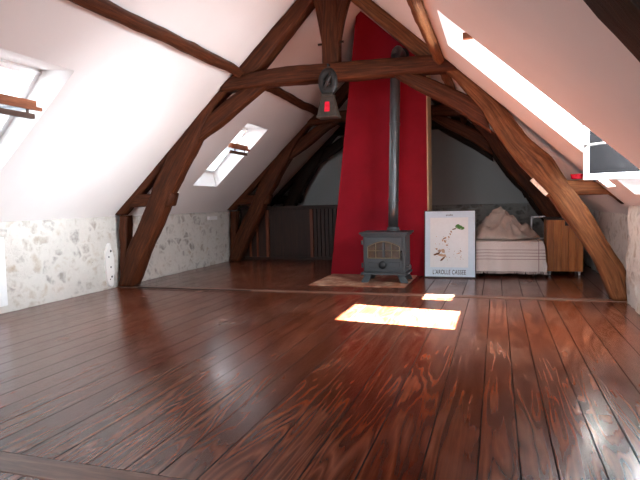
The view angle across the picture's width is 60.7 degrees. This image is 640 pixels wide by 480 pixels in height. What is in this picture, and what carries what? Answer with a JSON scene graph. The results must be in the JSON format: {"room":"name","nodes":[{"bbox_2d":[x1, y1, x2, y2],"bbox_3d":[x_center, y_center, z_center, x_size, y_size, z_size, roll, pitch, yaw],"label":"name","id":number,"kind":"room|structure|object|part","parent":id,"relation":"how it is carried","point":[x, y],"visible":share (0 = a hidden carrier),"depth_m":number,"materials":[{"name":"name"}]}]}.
{"room":"attic bedroom","nodes":[
{"label":"attic bedroom","id":0,"kind":"room"},
{"bbox_2d":[0,211,240,313],"bbox_3d":[-3.333,0.299,5.160,0.374,0.932,14.100,0,4,18],"label":"wall","id":1,"kind":"structure","parent":0,"point":[47,261],"depth_m":6.38,"materials":[{"name":"white stone"}]},
{"bbox_2d":[104,243,114,286],"bbox_3d":[-2.626,0.313,6.788,0.054,0.546,0.151,0,4,18],"label":"plaster patch","id":2,"kind":"object","parent":1,"relation":"attached to","point":[108,253],"visible":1,"depth_m":6.76,"materials":[{"name":"white paint"}]},
{"bbox_2d":[207,216,216,219],"bbox_3d":[-1.835,-0.369,9.183,0.045,0.060,0.308,0,4,18],"label":"wall socket","id":3,"kind":"object","parent":1,"relation":"attached to","point":[208,217],"visible":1,"depth_m":9.17,"materials":[{"name":"white paint"}]},
{"bbox_2d":[0,259,639,479],"bbox_3d":[-0.403,0.777,4.247,6.110,0.100,14.100,0,4,18],"label":"floor","id":4,"kind":"structure","parent":0,"point":[186,384],"depth_m":3.12,"materials":[{"name":"brown wood"}]},
{"bbox_2d":[0,237,7,306],"bbox_3d":[-3.167,0.376,4.859,0.075,0.749,0.820,0,4,18],"label":"radiator","id":5,"kind":"object","parent":4,"relation":"on","point":[3,283],"visible":1,"depth_m":5.19,"materials":[{"name":"white metal"}]},
{"bbox_2d":[0,452,183,479],"bbox_3d":[-1.095,0.895,2.129,5.800,0.021,0.136,0,4,18],"label":"floor strip","id":6,"kind":"object","parent":4,"relation":"on","point":[17,464],"visible":0.86,"depth_m":2.09,"materials":[{"name":"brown wood"}]},
{"bbox_2d":[137,287,250,290],"bbox_3d":[-1.533,0.588,6.549,1.540,0.012,0.023,0,4,18],"label":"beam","id":7,"kind":"structure","parent":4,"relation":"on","point":[137,287],"depth_m":6.53,"materials":[{"name":"brown wood"}]},
{"bbox_2d":[238,205,337,259],"bbox_3d":[-0.373,-0.150,10.066,2.120,0.964,0.905,0,4,18],"label":"railing","id":8,"kind":"object","parent":4,"relation":"on","point":[305,232],"visible":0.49,"depth_m":9.75,"materials":[{"name":"brown wood"}]},
{"bbox_3d":[-1.365,-0.122,10.055,0.160,0.840,0.028,0,4,18],"label":"door","id":9,"kind":"part","parent":8,"relation":"part of","materials":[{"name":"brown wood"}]},
{"bbox_3d":[-1.274,-0.117,10.013,0.030,0.850,0.055,0,4,18],"label":"post","id":10,"kind":"part","parent":8,"relation":"part of","materials":[{"name":"brown wood"}]},
{"bbox_3d":[-1.203,-0.123,10.003,0.100,0.840,0.028,0,4,18],"label":"door","id":11,"kind":"part","parent":8,"relation":"part of","materials":[{"name":"brown wood"}]},
{"bbox_3d":[-1.140,-0.117,9.970,0.030,0.850,0.055,0,4,18],"label":"post","id":12,"kind":"part","parent":8,"relation":"part of","materials":[{"name":"brown wood"}]},
{"bbox_3d":[-1.046,-0.123,9.952,0.150,0.840,0.028,0,4,18],"label":"door","id":13,"kind":"part","parent":8,"relation":"part of","materials":[{"name":"brown wood"}]},
{"bbox_3d":[-0.945,-0.117,9.906,0.055,0.850,0.055,0,4,18],"label":"post","id":14,"kind":"part","parent":8,"relation":"part of","materials":[{"name":"brown wood"}]},
{"bbox_3d":[-0.537,-0.124,9.788,0.780,0.840,0.026,0,4,18],"label":"plain panel","id":15,"kind":"part","parent":8,"relation":"part of","materials":[{"name":"brown wood"}]},
{"bbox_3d":[-0.141,-0.119,9.646,0.055,0.850,0.055,0,4,18],"label":"post","id":16,"kind":"part","parent":8,"relation":"part of","materials":[{"name":"brown wood"}]},
{"bbox_3d":[0.204,-0.126,9.541,0.621,0.840,0.034,0,4,18],"label":"slat panel","id":17,"kind":"part","parent":8,"relation":"part of","materials":[{"name":"brown wood"}]},
{"bbox_2d":[309,274,416,287],"bbox_3d":[0.579,0.521,7.000,1.180,0.023,1.025,0,4,18],"label":"hearth","id":18,"kind":"object","parent":4,"relation":"on","point":[333,279],"visible":0.72,"depth_m":6.86,"materials":[{"name":"stone"}]},
{"bbox_2d":[359,227,413,282],"bbox_3d":[0.841,0.177,6.837,0.620,0.672,0.493,0,4,18],"label":"wood stove","id":19,"kind":"object","parent":18,"relation":"on","point":[385,252],"visible":0.99,"depth_m":6.66,"materials":[{"name":"grey metal"}]},
{"bbox_3d":[0.583,0.474,6.786,0.135,0.100,0.068,0,4,18],"label":"leg","id":20,"kind":"part","parent":19,"relation":"part of","materials":[{"name":"grey metal"}]},
{"bbox_3d":[0.762,0.305,6.643,0.096,0.096,0.045,0,4,18],"label":"air knob","id":21,"kind":"part","parent":19,"relation":"part of","materials":[{"name":"black metal"}]},
{"bbox_3d":[0.780,0.119,6.668,0.390,0.200,0.005,0,4,18],"label":"pane","id":22,"kind":"part","parent":19,"relation":"part of","materials":[{"name":"clear glass"}]},
{"bbox_3d":[0.778,0.172,6.661,0.450,0.405,0.030,0,4,18],"label":"door","id":23,"kind":"part","parent":19,"relation":"part of","materials":[{"name":"grey metal"}]},
{"bbox_3d":[0.835,-0.084,6.837,0.610,0.050,0.460,0,4,18],"label":"plate","id":24,"kind":"part","parent":19,"relation":"part of","materials":[{"name":"grey metal"}]},
{"bbox_2d":[388,45,408,226],"bbox_3d":[1.002,-1.339,6.981,0.201,2.324,0.543,0,4,21],"label":"pipe","id":25,"kind":"object","parent":19,"relation":"on","point":[397,51],"visible":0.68,"depth_m":6.77,"materials":[{"name":"grey metal"}]},
{"bbox_3d":[1.011,0.473,6.647,0.135,0.100,0.068,0,4,18],"label":"leg","id":26,"kind":"part","parent":19,"relation":"part of","materials":[{"name":"grey metal"}]},
{"bbox_2d":[115,0,626,300],"bbox_3d":[0.178,-1.147,6.018,5.835,3.471,0.253,0,4,18],"label":"roof truss","id":27,"kind":"object","parent":4,"relation":"on","point":[166,179],"visible":1,"depth_m":5.86,"materials":[{"name":"brown wood"}]},
{"bbox_3d":[-2.455,0.133,6.981,0.181,0.914,0.175,0,4,18],"label":"wall post","id":28,"kind":"part","parent":27,"relation":"part of","materials":[{"name":"brown wood"}]},
{"bbox_2d":[316,63,340,119],"bbox_3d":[0.089,-1.589,5.822,0.230,0.575,0.170,0,4,18],"label":"cowbell","id":29,"kind":"object","parent":27,"relation":"hanging from","point":[328,108],"visible":1,"depth_m":5.77,"materials":[{"name":"metal"}]},
{"bbox_3d":[0.075,-1.410,5.770,0.062,0.105,0.023,0,4,18],"label":"pane","id":30,"kind":"part","parent":29,"relation":"part of","materials":[{"name":"red glass"}]},
{"bbox_3d":[0.125,-2.354,5.959,0.192,0.991,0.164,0,4,18],"label":"king post","id":31,"kind":"part","parent":27,"relation":"part of","materials":[{"name":"brown wood"}]},
{"bbox_2d":[570,174,582,178],"bbox_3d":[2.490,-0.615,5.301,0.112,0.050,0.112,0,4,18],"label":"glass dish","id":32,"kind":"object","parent":27,"relation":"on","point":[573,176],"visible":1,"depth_m":5.26,"materials":[{"name":"red glass"}]},
{"bbox_2d":[118,286,626,301],"bbox_3d":[0.188,0.597,6.086,5.800,0.024,0.116,0,4,18],"label":"floor strip","id":33,"kind":"object","parent":4,"relation":"on","point":[259,290],"visible":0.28,"depth_m":5.82,"materials":[{"name":"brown wood"}]},
{"bbox_2d":[331,11,431,275],"bbox_3d":[0.826,-1.303,7.549,1.365,3.546,0.420,0,4,18],"label":"chimney breast","id":34,"kind":"object","parent":4,"relation":"on","point":[363,197],"visible":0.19,"depth_m":7.33,"materials":[{"name":"red paint"}]},
{"bbox_3d":[1.478,-0.900,7.371,0.016,2.735,0.414,0,4,18],"label":"panel","id":35,"kind":"part","parent":34,"relation":"part of","materials":[{"name":"beige paint"}]},
{"bbox_2d":[268,98,543,221],"bbox_3d":[1.586,-1.472,10.374,5.825,3.472,0.247,0,4,18],"label":"roof truss","id":36,"kind":"object","parent":4,"relation":"on","point":[298,184],"visible":0.3,"depth_m":10.76,"materials":[{"name":"brown wood"}]},
{"bbox_2d":[228,82,584,264],"bbox_3d":[1.106,-1.364,8.885,5.835,3.477,0.245,0,4,18],"label":"roof truss","id":37,"kind":"object","parent":4,"relation":"on","point":[266,183],"visible":0.59,"depth_m":9.20,"materials":[{"name":"brown wood"}]},
{"bbox_3d":[-1.528,-0.083,9.848,0.178,0.914,0.186,0,4,18],"label":"wall post","id":38,"kind":"part","parent":37,"relation":"part of","materials":[{"name":"brown wood"}]},
{"bbox_2d":[424,210,475,277],"bbox_3d":[1.673,0.051,7.039,0.650,0.869,0.118,0,4,18],"label":"framed poster","id":39,"kind":"object","parent":4,"relation":"on","point":[449,235],"visible":1,"depth_m":7.04,"materials":[{"name":"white paper"}]},
{"bbox_3d":[1.664,0.032,7.044,0.480,0.643,0.002,0,-2,18],"label":"picture panel","id":40,"kind":"part","parent":39,"relation":"part of","materials":[{"name":"white paper"}]},
{"bbox_2d":[434,224,463,260],"bbox_3d":[1.661,0.034,7.043,0.390,0.476,0.002,0,-2,18],"label":"print","id":41,"kind":"object","parent":39,"relation":"attached to","point":[448,238],"depth_m":7.04,"materials":[{"name":"white paper"}]},
{"bbox_2d":[476,216,544,275],"bbox_3d":[2.733,0.023,7.942,0.960,0.754,1.950,0,4,18],"label":"bed","id":42,"kind":"object","parent":4,"relation":"on","point":[477,273],"visible":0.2,"depth_m":7.46,"materials":[{"name":"white metal"}]},
{"bbox_2d":[476,239,547,274],"bbox_3d":[2.672,0.158,7.899,1.005,0.428,1.991,0,4,18],"label":"coverlet","id":43,"kind":"object","parent":42,"relation":"on","point":[493,255],"visible":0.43,"depth_m":6.99,"materials":[{"name":"fabric"}]},
{"bbox_2d":[476,205,539,239],"bbox_3d":[2.489,-0.249,7.390,0.878,0.446,0.580,1,5,33],"label":"blanket","id":44,"kind":"object","parent":43,"relation":"on","point":[499,224],"visible":0.98,"depth_m":7.24,"materials":[{"name":"beige fabric"}]},
{"bbox_3d":[2.990,0.043,7.486,0.190,0.745,0.020,0,4,18],"label":"rail","id":45,"kind":"part","parent":42,"relation":"part of","materials":[{"name":"grey metal"}]},
{"bbox_2d":[543,217,582,274],"bbox_3d":[3.184,0.072,7.158,0.454,0.739,0.448,0,4,18],"label":"bedside cabinet","id":46,"kind":"object","parent":4,"relation":"on","point":[563,247],"visible":0.73,"depth_m":6.96,"materials":[{"name":"orange wood"}]},
{"bbox_2d":[576,0,639,65],"bbox_3d":[-1.258,-0.812,1.597,5.836,3.474,0.248,0,4,18],"label":"roof truss","id":47,"kind":"object","parent":4,"relation":"on","point":[619,19],"visible":1,"depth_m":1.06,"materials":[{"name":"brown wood"}]},
{"bbox_2d":[0,0,639,221],"bbox_3d":[-0.486,-1.481,4.104,6.474,2.991,14.700,0,4,18],"label":"ceiling","id":48,"kind":"structure","parent":0,"point":[129,96],"depth_m":5.09,"materials":[{"name":"white paint"}]},
{"bbox_2d":[0,48,73,170],"bbox_3d":[-2.599,-0.977,4.308,1.038,0.895,0.715,0,4,18],"label":"window","id":49,"kind":"structure","parent":48,"relation":"attached to","point":[43,81],"depth_m":4.55,"materials":[{"name":"white paint"}]},
{"bbox_3d":[-2.738,-1.082,4.345,0.665,0.040,0.385,0,4,18],"label":"pane","id":50,"kind":"part","parent":49,"relation":"part of","materials":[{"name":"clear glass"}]},
{"bbox_3d":[-2.748,-1.082,4.348,0.729,0.080,0.465,0,4,18],"label":"sash","id":51,"kind":"part","parent":49,"relation":"part of","materials":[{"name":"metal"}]},
{"bbox_3d":[-2.738,-1.082,4.345,0.656,0.684,0.715,0,4,18],"label":"frame","id":52,"kind":"part","parent":49,"relation":"part of","materials":[{"name":"white paint"}]},
{"bbox_3d":[-2.402,-1.074,4.218,0.072,0.080,0.580,0,4,18],"label":"rail","id":53,"kind":"part","parent":49,"relation":"part of","materials":[{"name":"brown wood"}]},
{"bbox_2d":[69,0,345,127],"bbox_3d":[-1.507,-1.767,4.413,0.153,0.149,14.085,0,4,18],"label":"purlin","id":54,"kind":"object","parent":48,"relation":"attached to","point":[105,8],"visible":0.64,"depth_m":4.84,"materials":[{"name":"brown wood"}]},
{"bbox_2d":[193,123,267,186],"bbox_3d":[-1.376,-1.260,8.082,1.038,0.895,0.710,0,4,18],"label":"window","id":55,"kind":"structure","parent":48,"relation":"attached to","point":[250,134],"depth_m":8.36,"materials":[{"name":"white paint"}]},
{"bbox_3d":[-1.514,-1.365,8.119,0.656,0.684,0.710,0,4,18],"label":"frame","id":56,"kind":"part","parent":55,"relation":"part of","materials":[{"name":"white paint"}]},
{"bbox_3d":[-1.179,-1.358,7.992,0.072,0.080,0.575,0,4,18],"label":"rail","id":57,"kind":"part","parent":55,"relation":"part of","materials":[{"name":"brown wood"}]},
{"bbox_2d":[406,0,466,123],"bbox_3d":[0.629,-1.682,3.730,0.137,0.134,14.087,0,4,18],"label":"purlin","id":58,"kind":"object","parent":48,"relation":"attached to","point":[417,7],"visible":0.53,"depth_m":4.56,"materials":[{"name":"brown wood"}]},
{"bbox_2d":[437,10,639,193],"bbox_3d":[1.731,-0.994,4.080,1.580,1.329,0.932,0,4,18],"label":"window","id":59,"kind":"structure","parent":48,"relation":"attached to","point":[601,161],"depth_m":4.48,"materials":[{"name":"white paint"}]},
{"bbox_3d":[2.175,-0.742,4.326,0.157,0.075,0.064,1,5,32],"label":"handle","id":60,"kind":"part","parent":59,"relation":"part of","materials":[{"name":"metal"}]},
{"bbox_3d":[2.317,-0.878,4.285,0.445,0.795,0.044,1,5,32],"label":"sash","id":61,"kind":"part","parent":59,"relation":"part of","materials":[{"name":"white paint"}]},
{"bbox_3d":[2.317,-0.878,4.282,0.380,0.715,0.030,1,5,32],"label":"blind panel","id":62,"kind":"part","parent":59,"relation":"part of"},
{"bbox_2d":[600,179,614,186],"bbox_3d":[2.583,-0.636,4.848,0.326,0.324,0.390,0,4,18],"label":"window","id":63,"kind":"structure","parent":48,"relation":"attached to","point":[606,182],"depth_m":5.03,"materials":[{"name":"white paint"}]},
{"bbox_2d":[275,101,528,205],"bbox_3d":[1.786,-1.569,10.949,6.250,3.574,0.300,0,4,18],"label":"wall","id":64,"kind":"structure","parent":0,"point":[461,175],"depth_m":10.55,"materials":[{"name":"grey paint"}]},
{"bbox_2d":[583,209,627,272],"bbox_3d":[3.923,-0.045,7.451,0.373,0.960,5.240,0,4,18],"label":"wall","id":65,"kind":"structure","parent":0,"point":[613,226],"depth_m":6.25,"materials":[{"name":"white stone"}]},
{"bbox_2d":[432,203,543,242],"bbox_3d":[2.507,-0.215,10.568,4.250,0.930,0.172,0,4,18],"label":"wall base","id":66,"kind":"structure","parent":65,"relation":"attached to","point":[523,212],"depth_m":10.15,"materials":[{"name":"grey paint"}]},
{"bbox_2d":[625,205,639,313],"bbox_3d":[1.648,0.454,0.817,0.371,0.965,8.900,0,4,18],"label":"wall","id":67,"kind":"structure","parent":0,"point":[632,261],"depth_m":4.83,"materials":[{"name":"white stone"}]}
]}

